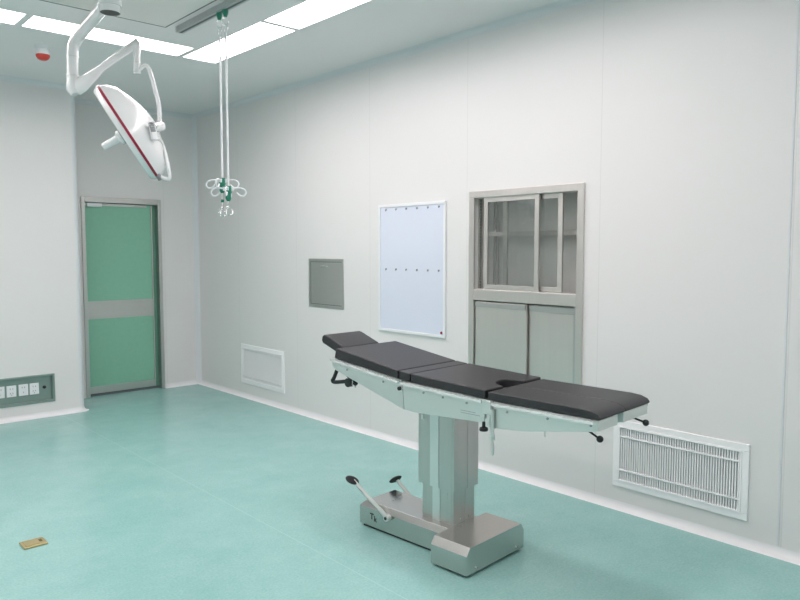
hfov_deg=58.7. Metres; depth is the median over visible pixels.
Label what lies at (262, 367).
air vent
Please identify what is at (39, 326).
wall
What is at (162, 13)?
ceiling panel
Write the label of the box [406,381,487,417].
rail
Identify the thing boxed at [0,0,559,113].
ceiling
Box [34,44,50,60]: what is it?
smoke detector
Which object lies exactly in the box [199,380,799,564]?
baseboard
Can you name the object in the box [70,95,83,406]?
trim
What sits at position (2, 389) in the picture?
socket
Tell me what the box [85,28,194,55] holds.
ceiling light
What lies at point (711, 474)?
air vent
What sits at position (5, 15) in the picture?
diffuser
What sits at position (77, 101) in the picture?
trim
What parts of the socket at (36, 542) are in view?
lid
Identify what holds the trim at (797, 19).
attached to the wall at (675, 117)
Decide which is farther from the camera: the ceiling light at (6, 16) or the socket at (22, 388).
the socket at (22, 388)
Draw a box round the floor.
[0,384,799,599]
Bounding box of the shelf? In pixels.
[489,230,576,236]
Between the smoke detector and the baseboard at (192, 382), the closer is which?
the smoke detector
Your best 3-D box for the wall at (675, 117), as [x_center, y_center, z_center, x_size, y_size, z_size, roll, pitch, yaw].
[0.793,-0.313,4.595,0.080,2.960,8.960,-4,5,-42]
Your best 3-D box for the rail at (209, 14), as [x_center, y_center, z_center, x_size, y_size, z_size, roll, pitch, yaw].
[-0.536,-1.713,3.689,0.056,0.040,2.751,-4,5,-42]
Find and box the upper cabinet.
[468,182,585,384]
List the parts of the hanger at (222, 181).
rod, height knob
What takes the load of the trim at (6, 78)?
attached to the wall at (39, 326)
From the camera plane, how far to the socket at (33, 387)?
6.33 m
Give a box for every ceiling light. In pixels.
[0,8,26,24]
[20,15,78,35]
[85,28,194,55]
[182,21,296,63]
[263,0,371,29]
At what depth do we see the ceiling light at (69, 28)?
4.71 m
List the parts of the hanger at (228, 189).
rod, height knob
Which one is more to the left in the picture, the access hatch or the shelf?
the access hatch
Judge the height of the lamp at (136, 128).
1.045 m
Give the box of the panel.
[0,373,54,407]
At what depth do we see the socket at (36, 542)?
3.60 m
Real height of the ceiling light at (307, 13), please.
0.047 m
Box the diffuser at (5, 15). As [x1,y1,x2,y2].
[0,9,21,20]
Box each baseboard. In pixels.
[0,407,81,423]
[165,380,198,387]
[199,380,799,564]
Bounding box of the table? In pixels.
[322,331,649,576]
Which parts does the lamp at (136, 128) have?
arm, spring arm, lamp handle, spring arm, rating plate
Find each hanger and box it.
[205,12,238,216]
[210,9,246,215]
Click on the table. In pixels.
(450, 397)
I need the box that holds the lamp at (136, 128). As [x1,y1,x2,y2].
[66,0,171,180]
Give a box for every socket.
[0,387,4,398]
[6,385,15,397]
[18,384,27,395]
[19,537,47,549]
[29,383,38,394]
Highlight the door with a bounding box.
[80,196,164,398]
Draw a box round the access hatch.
[309,258,343,309]
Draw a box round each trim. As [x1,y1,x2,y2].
[0,74,66,89]
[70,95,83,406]
[74,98,192,118]
[191,115,201,382]
[193,0,595,118]
[776,0,799,545]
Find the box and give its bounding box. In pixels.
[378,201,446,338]
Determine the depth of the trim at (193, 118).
7.84 m
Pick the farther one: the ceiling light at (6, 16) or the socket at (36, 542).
the ceiling light at (6, 16)
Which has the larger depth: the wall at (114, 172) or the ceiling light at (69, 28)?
the wall at (114, 172)
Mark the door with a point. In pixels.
(121, 238)
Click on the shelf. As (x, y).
(492, 233)
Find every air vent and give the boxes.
[241,343,284,393]
[612,421,749,520]
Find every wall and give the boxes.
[0,81,79,417]
[75,104,195,398]
[197,0,799,552]
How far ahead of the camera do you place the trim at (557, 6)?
5.15 m
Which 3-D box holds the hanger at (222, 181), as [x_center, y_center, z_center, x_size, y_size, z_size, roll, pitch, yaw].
[-1.093,-1.125,4.347,0.157,1.225,0.157,-3,5,-37]
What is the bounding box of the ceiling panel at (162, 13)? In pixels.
[41,0,215,27]
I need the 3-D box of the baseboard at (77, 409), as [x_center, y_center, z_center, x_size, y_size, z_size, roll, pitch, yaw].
[-4.211,1.091,5.422,3.422,0.042,0.042,-4,5,-42]
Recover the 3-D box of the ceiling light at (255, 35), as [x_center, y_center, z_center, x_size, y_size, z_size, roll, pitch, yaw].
[-1.179,-1.854,5.096,0.285,0.047,1.140,-4,5,-42]
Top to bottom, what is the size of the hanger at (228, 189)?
1.222 m
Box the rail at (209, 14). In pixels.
[175,0,248,33]
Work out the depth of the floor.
3.90 m

